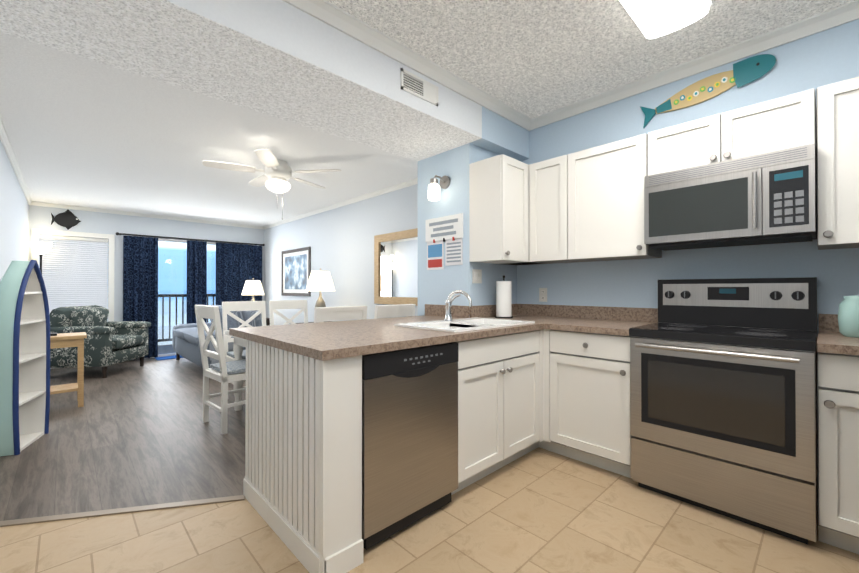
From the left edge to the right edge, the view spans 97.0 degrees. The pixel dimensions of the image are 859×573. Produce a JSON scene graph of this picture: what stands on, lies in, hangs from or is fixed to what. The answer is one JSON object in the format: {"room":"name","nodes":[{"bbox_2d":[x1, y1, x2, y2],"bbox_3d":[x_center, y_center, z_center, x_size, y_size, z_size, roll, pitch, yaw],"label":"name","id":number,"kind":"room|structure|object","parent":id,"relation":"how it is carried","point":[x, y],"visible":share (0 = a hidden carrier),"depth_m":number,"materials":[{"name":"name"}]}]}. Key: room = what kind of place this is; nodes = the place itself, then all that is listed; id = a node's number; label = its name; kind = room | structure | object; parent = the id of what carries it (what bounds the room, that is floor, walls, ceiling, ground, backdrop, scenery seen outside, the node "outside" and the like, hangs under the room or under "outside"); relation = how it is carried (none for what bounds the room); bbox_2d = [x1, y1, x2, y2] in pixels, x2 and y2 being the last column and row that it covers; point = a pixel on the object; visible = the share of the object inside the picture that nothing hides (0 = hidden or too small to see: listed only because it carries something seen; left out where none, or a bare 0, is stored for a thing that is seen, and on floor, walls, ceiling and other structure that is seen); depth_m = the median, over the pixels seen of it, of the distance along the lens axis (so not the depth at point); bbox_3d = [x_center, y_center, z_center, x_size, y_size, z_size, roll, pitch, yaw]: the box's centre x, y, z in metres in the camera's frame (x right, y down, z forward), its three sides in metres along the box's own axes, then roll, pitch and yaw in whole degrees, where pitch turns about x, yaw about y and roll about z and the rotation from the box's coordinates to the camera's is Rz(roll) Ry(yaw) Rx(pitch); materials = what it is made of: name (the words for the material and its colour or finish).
{"room":"dining room and kitchen","nodes":[
{"label":"dining room and kitchen","id":0,"kind":"room"},
{"bbox_2d":[0,140,28,280],"bbox_3d":[-2.529,-0.212,2.025,0.100,2.755,9.250,0,0,-44],"label":"wall","id":1,"kind":"structure","parent":0,"point":[14,219],"depth_m":3.64,"materials":[{"name":"blue paint"}]},
{"bbox_2d":[0,115,35,205],"bbox_3d":[-3.833,-1.180,3.495,0.041,0.050,5.130,0,0,-44],"label":"crown molding","id":2,"kind":"structure","parent":1,"relation":"attached to","point":[4,138],"depth_m":3.55,"materials":[{"name":"white paint"}]},
{"bbox_2d":[0,358,245,520],"bbox_3d":[-2.522,1.210,4.540,3.600,0.060,5.615,0,0,-44],"label":"floor","id":3,"kind":"structure","parent":0,"point":[132,433],"depth_m":2.75,"materials":[{"name":"grey laminate"}]},
{"bbox_2d":[0,260,49,455],"bbox_3d":[-3.071,0.485,2.791,0.270,1.372,0.500,0,0,-26],"label":"shelf","id":4,"kind":"object","parent":3,"relation":"on","point":[24,364],"visible":1,"depth_m":2.87,"materials":[{"name":"teal"}]},
{"bbox_2d":[29,242,52,370],"bbox_3d":[-5.397,0.289,5.278,0.230,1.790,0.227,0,0,-44],"label":"floor lamp","id":5,"kind":"object","parent":3,"relation":"on","point":[40,248],"visible":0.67,"depth_m":5.24,"materials":[{"name":"grey metal"}]},
{"bbox_2d":[50,332,86,406],"bbox_3d":[-3.613,0.815,3.730,0.360,0.720,0.360,0,0,-44],"label":"wood side table","id":6,"kind":"object","parent":3,"relation":"on","point":[64,340],"visible":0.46,"depth_m":3.70,"materials":[{"name":"brown wood"}]},
{"bbox_2d":[50,305,150,377],"bbox_3d":[-4.588,0.728,5.266,0.879,0.912,0.934,0,0,-6],"label":"armchair","id":7,"kind":"object","parent":3,"relation":"on","point":[107,343],"visible":0.81,"depth_m":4.96,"materials":[{"name":"fabric"}]},
{"bbox_2d":[0,495,245,526],"bbox_3d":[-1.643,1.162,1.959,1.288,0.007,0.044,0,0,-12],"label":"trim","id":8,"kind":"structure","parent":3,"relation":"on","point":[115,511],"depth_m":1.96,"materials":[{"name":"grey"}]},
{"bbox_2d":[155,355,183,359],"bbox_3d":[-4.283,1.184,6.380,0.500,0.012,0.280,0,0,-44],"label":"door mat","id":9,"kind":"object","parent":3,"relation":"on","point":[165,357],"visible":0.64,"depth_m":6.31,"materials":[{"name":"blue fabric"}]},
{"bbox_2d":[172,305,261,367],"bbox_3d":[-3.235,0.743,5.808,0.920,0.887,1.850,0,0,-44],"label":"sofa","id":10,"kind":"object","parent":3,"relation":"on","point":[185,341],"visible":0.35,"depth_m":5.38,"materials":[{"name":"grey fabric"}]},
{"bbox_2d":[195,305,245,433],"bbox_3d":[-1.683,0.665,3.290,0.440,1.016,0.492,0,0,41],"label":"dining chair","id":11,"kind":"object","parent":3,"relation":"on","point":[223,372],"visible":0.62,"depth_m":3.12,"materials":[{"name":"white paint"}]},
{"bbox_2d":[225,330,245,410],"bbox_3d":[-1.175,0.798,3.758,1.300,0.755,0.890,0,0,-44],"label":"dining table","id":12,"kind":"object","parent":3,"relation":"on","point":[239,344],"visible":0.12,"depth_m":3.60,"materials":[{"name":"white paint"}]},
{"bbox_2d":[222,301,265,387],"bbox_3d":[-1.881,0.669,4.019,0.440,1.016,0.492,0,0,-44],"label":"dining chair","id":13,"kind":"object","parent":3,"relation":"on","point":[228,307],"visible":0.27,"depth_m":4.10,"materials":[{"name":"white paint"}]},
{"bbox_2d":[266,318,269,325],"bbox_3d":[-3.150,0.882,6.789,0.500,0.620,0.500,0,0,-44],"label":"end table","id":14,"kind":"object","parent":3,"relation":"on","point":[267,321],"visible":0.04,"depth_m":6.74,"materials":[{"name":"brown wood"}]},
{"bbox_2d":[241,278,264,300],"bbox_3d":[-3.150,0.210,6.793,0.380,0.722,0.380,0,0,-44],"label":"table lamp","id":15,"kind":"object","parent":14,"relation":"on","point":[252,287],"visible":0.58,"depth_m":6.68,"materials":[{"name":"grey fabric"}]},
{"bbox_2d":[269,300,307,325],"bbox_3d":[-1.533,0.671,4.352,0.440,1.016,0.492,0,0,-40],"label":"dining chair","id":16,"kind":"object","parent":3,"relation":"on","point":[274,306],"visible":0.15,"depth_m":4.50,"materials":[{"name":"white paint"}]},
{"bbox_2d":[314,306,366,322],"bbox_3d":[-0.832,0.664,3.097,0.440,1.016,0.492,0,0,-44],"label":"dining chair","id":17,"kind":"object","parent":3,"relation":"on","point":[322,314],"visible":0.08,"depth_m":2.91,"materials":[{"name":"white paint"}]},
{"bbox_2d":[374,304,415,318],"bbox_3d":[-0.456,0.666,3.429,0.492,1.016,0.440,0,0,42],"label":"dining chair","id":18,"kind":"object","parent":3,"relation":"on","point":[388,311],"visible":0.1,"depth_m":3.25,"materials":[{"name":"white paint"}]},
{"bbox_3d":[-1.435,0.832,4.998,0.500,0.700,0.500,0,0,-44],"label":"end table","id":19,"kind":"object","parent":3,"relation":"on","visible":0},
{"bbox_2d":[305,268,334,321],"bbox_3d":[-1.435,0.120,5.002,0.380,0.722,0.380,0,0,-44],"label":"table lamp","id":20,"kind":"object","parent":19,"relation":"on","point":[320,281],"visible":0.69,"depth_m":4.89,"materials":[{"name":"white fabric"}]},
{"bbox_2d":[28,205,263,360],"bbox_3d":[-4.490,-0.137,6.481,3.230,2.655,0.100,0,0,-44],"label":"wall","id":21,"kind":"structure","parent":0,"point":[40,217],"depth_m":6.04,"materials":[{"name":"blue paint"}]},
{"bbox_2d":[51,210,80,229],"bbox_3d":[-5.340,-1.012,5.590,0.324,0.361,0.014,0,0,-44],"label":"decor","id":22,"kind":"object","parent":21,"relation":"attached to","point":[68,219],"visible":0.98,"depth_m":5.59,"materials":[{"name":"grey metal"}]},
{"bbox_2d":[31,228,114,320],"bbox_3d":[-5.294,-0.074,5.678,0.900,1.480,0.123,0,0,-44],"label":"window","id":23,"kind":"structure","parent":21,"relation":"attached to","point":[77,269],"depth_m":5.71,"materials":[{"name":"white paint"}]},
{"bbox_2d":[36,202,263,229],"bbox_3d":[-4.438,-1.163,6.438,3.120,0.050,0.041,0,0,-44],"label":"crown molding","id":24,"kind":"structure","parent":21,"relation":"attached to","point":[37,203],"depth_m":6.18,"materials":[{"name":"white paint"}]},
{"bbox_2d":[158,294,215,354],"bbox_3d":[-5.034,0.724,7.167,4.400,1.140,1.650,0,0,-44],"label":"balcony","id":25,"kind":"object","parent":21,"relation":"attached to","point":[170,349],"depth_m":7.78,"materials":[{"name":"blue metal"}]},
{"bbox_2d":[134,236,245,359],"bbox_3d":[-4.154,0.187,6.800,1.794,2.004,0.060,0,0,-44],"label":"window","id":26,"kind":"structure","parent":21,"relation":"in","point":[175,241],"depth_m":6.54,"materials":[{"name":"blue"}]},
{"bbox_2d":[115,232,264,358],"bbox_3d":[-4.076,0.159,6.704,2.270,2.005,0.146,0,0,-44],"label":"curtains","id":27,"kind":"object","parent":21,"relation":"hanging from","point":[238,264],"visible":0.65,"depth_m":6.59,"materials":[{"name":"blue fabric"}]},
{"bbox_2d":[0,32,417,226],"bbox_3d":[-2.682,-1.250,4.598,3.230,0.100,5.130,0,0,-44],"label":"ceiling","id":28,"kind":"structure","parent":0,"point":[83,132],"depth_m":3.33,"materials":[{"name":"white paint"}]},
{"bbox_2d":[202,149,340,219],"bbox_3d":[-1.500,-0.930,3.708,1.211,0.548,1.173,0,0,-44],"label":"ceiling fan","id":29,"kind":"object","parent":28,"relation":"hanging from","point":[277,175],"visible":1,"depth_m":3.58,"materials":[{"name":"white paint"}]},
{"bbox_2d":[264,184,417,325],"bbox_3d":[-1.452,-0.191,5.838,0.270,2.755,5.230,0,0,-44],"label":"wall","id":30,"kind":"structure","parent":0,"point":[339,241],"depth_m":5.42,"materials":[{"name":"blue paint"}]},
{"bbox_2d":[281,247,310,295],"bbox_3d":[-2.301,-0.239,6.514,0.020,0.800,1.100,0,0,-44],"label":"picture frame","id":31,"kind":"object","parent":30,"relation":"attached to","point":[295,269],"visible":1,"depth_m":6.50,"materials":[{"name":"blue paper"}]},
{"bbox_2d":[264,178,417,228],"bbox_3d":[-1.530,-1.167,5.700,0.041,0.050,5.130,0,0,-44],"label":"crown molding","id":32,"kind":"structure","parent":30,"relation":"attached to","point":[415,181],"depth_m":5.21,"materials":[{"name":"white paint"}]},
{"bbox_2d":[374,228,417,305],"bbox_3d":[-0.337,-0.216,4.455,0.030,0.860,1.020,0,0,-44],"label":"wood-framed mirror","id":33,"kind":"object","parent":30,"relation":"attached to","point":[395,268],"visible":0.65,"depth_m":4.50,"materials":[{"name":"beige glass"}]},
{"bbox_2d":[167,0,528,160],"bbox_3d":[-0.587,-1.374,2.534,3.400,0.425,0.750,0,0,-44],"label":"soffit beam","id":34,"kind":"structure","parent":0,"point":[281,25],"depth_m":2.14,"materials":[{"name":"paint"}]},
{"bbox_2d":[0,0,481,161],"bbox_3d":[-0.833,-1.161,2.297,2.719,0.004,0.748,0,0,-44],"label":"ceiling","id":35,"kind":"structure","parent":34,"relation":"attached to","point":[168,42],"depth_m":2.00,"materials":[{"name":"white paint"}]},
{"bbox_2d":[283,0,535,130],"bbox_3d":[-0.307,-1.450,2.240,3.399,0.075,0.060,0,0,-44],"label":"crown molding","id":36,"kind":"structure","parent":34,"relation":"attached to","point":[332,15],"depth_m":2.37,"materials":[{"name":"white paint"}]},
{"bbox_2d":[401,68,437,105],"bbox_3d":[-0.060,-1.312,2.511,0.330,0.130,0.010,0,0,-44],"label":"air vent grille","id":37,"kind":"object","parent":34,"relation":"attached to","point":[419,87],"visible":1,"depth_m":2.50,"materials":[{"name":"white metal"}]},
{"bbox_2d":[0,447,858,572],"bbox_3d":[0.424,1.193,1.463,3.600,0.060,4.365,0,0,-44],"label":"floor","id":38,"kind":"structure","parent":0,"point":[539,510],"depth_m":1.75,"materials":[{"name":"beige tile"}]},
{"bbox_2d":[243,339,474,522],"bbox_3d":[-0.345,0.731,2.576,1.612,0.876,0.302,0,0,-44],"label":"base cabinet","id":39,"kind":"object","parent":38,"relation":"on","point":[303,423],"depth_m":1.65,"materials":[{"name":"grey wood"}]},
{"bbox_2d":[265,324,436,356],"bbox_3d":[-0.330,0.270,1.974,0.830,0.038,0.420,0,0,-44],"label":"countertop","id":40,"kind":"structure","parent":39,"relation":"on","point":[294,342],"depth_m":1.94,"materials":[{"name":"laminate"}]},
{"bbox_2d":[229,304,476,344],"bbox_3d":[-0.166,0.224,2.872,2.308,0.138,0.590,0,0,-44],"label":"countertop","id":41,"kind":"structure","parent":39,"relation":"on","point":[433,312],"depth_m":2.61,"materials":[{"name":"laminate"}]},
{"bbox_2d":[444,290,471,320],"bbox_3d":[0.235,0.132,2.666,0.162,0.217,0.245,0,0,-44],"label":"faucet","id":42,"kind":"object","parent":41,"relation":"on","point":[448,314],"visible":1,"depth_m":2.68,"materials":[{"name":"silver metal"}]},
{"bbox_2d":[362,342,457,549],"bbox_3d":[-0.267,0.722,2.029,0.592,0.848,0.604,0,0,-44],"label":"dishwasher","id":43,"kind":"object","parent":39,"relation":"in","point":[409,436],"visible":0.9,"depth_m":1.77,"materials":[{"name":"grey metal"}]},
{"bbox_2d":[477,304,544,319],"bbox_3d":[0.785,0.225,3.042,0.698,0.138,0.420,0,0,-44],"label":"countertop","id":44,"kind":"structure","parent":39,"relation":"on","point":[519,311],"depth_m":3.27,"materials":[{"name":"laminate"}]},
{"bbox_2d":[495,275,512,317],"bbox_3d":[0.611,0.081,3.126,0.150,0.349,0.150,0,0,-44],"label":"paper towel holder","id":45,"kind":"object","parent":44,"relation":"on","point":[503,301],"visible":1,"depth_m":3.07,"materials":[{"name":"white paper"}]},
{"bbox_2d":[451,345,538,494],"bbox_3d":[0.264,0.819,2.566,0.908,0.700,0.618,0,0,-44],"label":"base cabinet","id":46,"kind":"object","parent":38,"relation":"on","point":[498,389],"depth_m":2.27,"materials":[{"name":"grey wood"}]},
{"bbox_2d":[559,330,631,477],"bbox_3d":[1.211,0.731,2.653,0.618,0.876,0.567,0,0,-44],"label":"base cabinet","id":47,"kind":"object","parent":38,"relation":"on","point":[560,392],"depth_m":2.40,"materials":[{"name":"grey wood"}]},
{"bbox_2d":[309,320,544,360],"bbox_3d":[0.395,0.271,2.285,2.308,0.038,0.075,0,0,-44],"label":"countertop","id":48,"kind":"structure","parent":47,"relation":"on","point":[322,341],"depth_m":1.79,"materials":[{"name":"laminate"}]},
{"bbox_2d":[394,317,534,332],"bbox_3d":[0.251,0.340,2.531,0.820,0.199,0.520,0,0,-44],"label":"double-bowl sink","id":49,"kind":"object","parent":48,"relation":"in","point":[464,324],"visible":0.25,"depth_m":2.52,"materials":[{"name":"white ceramic"}]},
{"bbox_2d":[541,305,657,335],"bbox_3d":[1.210,0.223,2.627,0.658,0.138,0.528,0,0,-44],"label":"countertop","id":50,"kind":"structure","parent":47,"relation":"on","point":[588,319],"depth_m":2.77,"materials":[{"name":"laminate"}]},
{"bbox_2d":[629,277,817,544],"bbox_3d":[1.630,0.559,2.131,0.689,1.215,0.760,0,0,-44],"label":"range","id":51,"kind":"object","parent":38,"relation":"on","point":[723,399],"visible":1,"depth_m":1.94,"materials":[{"name":"silver metal"}]},
{"bbox_2d":[817,352,858,553],"bbox_3d":[2.096,0.726,1.728,0.618,0.876,0.457,0,0,-44],"label":"base cabinet","id":52,"kind":"object","parent":38,"relation":"on","point":[837,374],"depth_m":1.64,"materials":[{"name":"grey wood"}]},
{"bbox_2d":[817,314,858,355],"bbox_3d":[2.248,0.217,1.554,0.643,0.138,0.926,0,0,-44],"label":"countertop","id":53,"kind":"structure","parent":52,"relation":"on","point":[829,340],"depth_m":1.79,"materials":[{"name":"laminate"}]},
{"bbox_2d":[838,295,858,337],"bbox_3d":[2.108,0.146,1.879,0.124,0.205,0.124,0,0,-44],"label":"decorative canister","id":54,"kind":"object","parent":53,"relation":"on","point":[848,317],"visible":1,"depth_m":1.86,"materials":[{"name":"teal ceramic"}]},
{"bbox_2d":[418,143,516,315],"bbox_3d":[0.387,-0.203,3.549,0.780,2.755,0.620,0,0,-44],"label":"wall","id":55,"kind":"structure","parent":0,"point":[436,287],"depth_m":3.25,"materials":[{"name":"blue paint"}]},
{"bbox_2d":[428,175,449,200],"bbox_3d":[0.070,-0.829,3.180,0.190,0.226,0.110,0,0,-44],"label":"wall sconce","id":56,"kind":"object","parent":55,"relation":"attached to","point":[433,190],"visible":0.98,"depth_m":3.13,"materials":[{"name":"white glass"}]},
{"bbox_2d":[425,213,462,269],"bbox_3d":[0.119,-0.372,3.253,0.016,0.450,0.440,0,0,-44],"label":"sign","id":57,"kind":"object","parent":55,"relation":"attached to","point":[440,231],"visible":1,"depth_m":3.24,"materials":[{"name":"white paper"}]},
{"bbox_2d":[472,269,481,282],"bbox_3d":[0.392,-0.083,3.116,0.115,0.115,0.011,0,0,-44],"label":"outlet","id":58,"kind":"object","parent":55,"relation":"attached to","point":[476,275],"visible":1,"depth_m":3.11,"materials":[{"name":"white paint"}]},
{"bbox_2d":[469,154,532,263],"bbox_3d":[0.589,-0.592,3.047,0.375,0.786,0.386,0,0,-44],"label":"upper cabinet","id":59,"kind":"object","parent":55,"relation":"attached to","point":[500,186],"depth_m":2.95,"materials":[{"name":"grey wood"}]},
{"bbox_2d":[326,0,854,118],"bbox_3d":[0.768,-1.544,1.119,3.400,0.100,3.170,0,0,-44],"label":"ceiling","id":60,"kind":"structure","parent":0,"point":[531,59],"depth_m":2.27,"materials":[{"name":"white paint"}]},
{"bbox_2d":[619,0,712,38],"bbox_3d":[0.917,-1.451,1.672,1.244,0.079,0.329,0,0,-44],"label":"kitchen light","id":61,"kind":"object","parent":60,"relation":"attached to","point":[652,19],"visible":0.96,"depth_m":1.97,"materials":[{"name":"white paint"}]},
{"bbox_2d":[517,19,858,332],"bbox_3d":[2.022,-0.210,2.333,0.100,2.755,3.400,0,0,-44],"label":"wall","id":62,"kind":"structure","parent":0,"point":[823,58],"depth_m":2.52,"materials":[{"name":"blue paint"}]},
{"bbox_2d":[539,288,546,301],"bbox_3d":[0.994,0.073,3.326,0.008,0.120,0.075,0,0,-44],"label":"outlet","id":63,"kind":"object","parent":62,"relation":"attached to","point":[542,294],"visible":1,"depth_m":3.32,"materials":[{"name":"white paint"}]},
{"bbox_2d":[533,152,576,263],"bbox_3d":[1.021,-0.592,3.026,0.386,0.786,0.407,0,0,-44],"label":"upper cabinet","id":64,"kind":"object","parent":62,"relation":"attached to","point":[554,179],"depth_m":2.91,"materials":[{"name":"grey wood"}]},
{"bbox_2d":[557,133,661,262],"bbox_3d":[1.307,-0.594,2.772,0.323,0.786,0.595,0,0,-44],"label":"upper cabinet","id":65,"kind":"object","parent":62,"relation":"attached to","point":[586,205],"depth_m":2.61,"materials":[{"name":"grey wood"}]},
{"bbox_2d":[649,118,704,174],"bbox_3d":[1.666,-0.843,2.400,0.323,0.292,0.431,0,0,-44],"label":"upper cabinet","id":66,"kind":"object","parent":62,"relation":"attached to","point":[681,146],"depth_m":2.33,"materials":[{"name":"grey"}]},
{"bbox_2d":[532,0,858,128],"bbox_3d":[2.001,-1.450,2.243,0.060,0.075,3.090,0,0,-44],"label":"crown molding","id":67,"kind":"structure","parent":62,"relation":"attached to","point":[840,15],"depth_m":2.42,"materials":[{"name":"white paint"}]},
{"bbox_2d":[640,54,776,127],"bbox_3d":[1.782,-1.268,2.497,0.020,0.248,0.735,0,0,-44],"label":"art","id":68,"kind":"object","parent":62,"relation":"attached to","point":[747,71],"visible":0.96,"depth_m":2.43,"materials":[{"name":"multicoloured paint"}]},
{"bbox_2d":[705,87,820,164],"bbox_3d":[1.892,-0.844,2.163,0.323,0.292,0.431,0,0,-44],"label":"upper cabinet","id":69,"kind":"object","parent":62,"relation":"attached to","point":[789,121],"depth_m":2.04,"materials":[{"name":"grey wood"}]},
{"bbox_2d":[644,144,816,250],"bbox_3d":[1.735,-0.473,2.237,0.440,0.445,0.756,0,0,-44],"label":"microwave","id":70,"kind":"object","parent":69,"relation":"attached to","point":[766,198],"visible":1,"depth_m":2.08,"materials":[{"name":"grey metal"}]},
{"bbox_2d":[815,76,858,249],"bbox_3d":[2.223,-0.599,1.816,0.323,0.786,0.518,0,0,-44],"label":"upper cabinet","id":71,"kind":"object","parent":62,"relation":"attached to","point":[837,159],"depth_m":1.84,"materials":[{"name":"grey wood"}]},
{"label":"outside","id":72,"kind":"structure","parent":0,"visible":0},
{"bbox_2d":[158,241,215,344],"bbox_3d":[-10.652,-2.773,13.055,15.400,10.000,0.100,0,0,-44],"label":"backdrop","id":73,"kind":"structure","parent":72,"point":[182,271],"depth_m":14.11,"materials":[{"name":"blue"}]}
]}

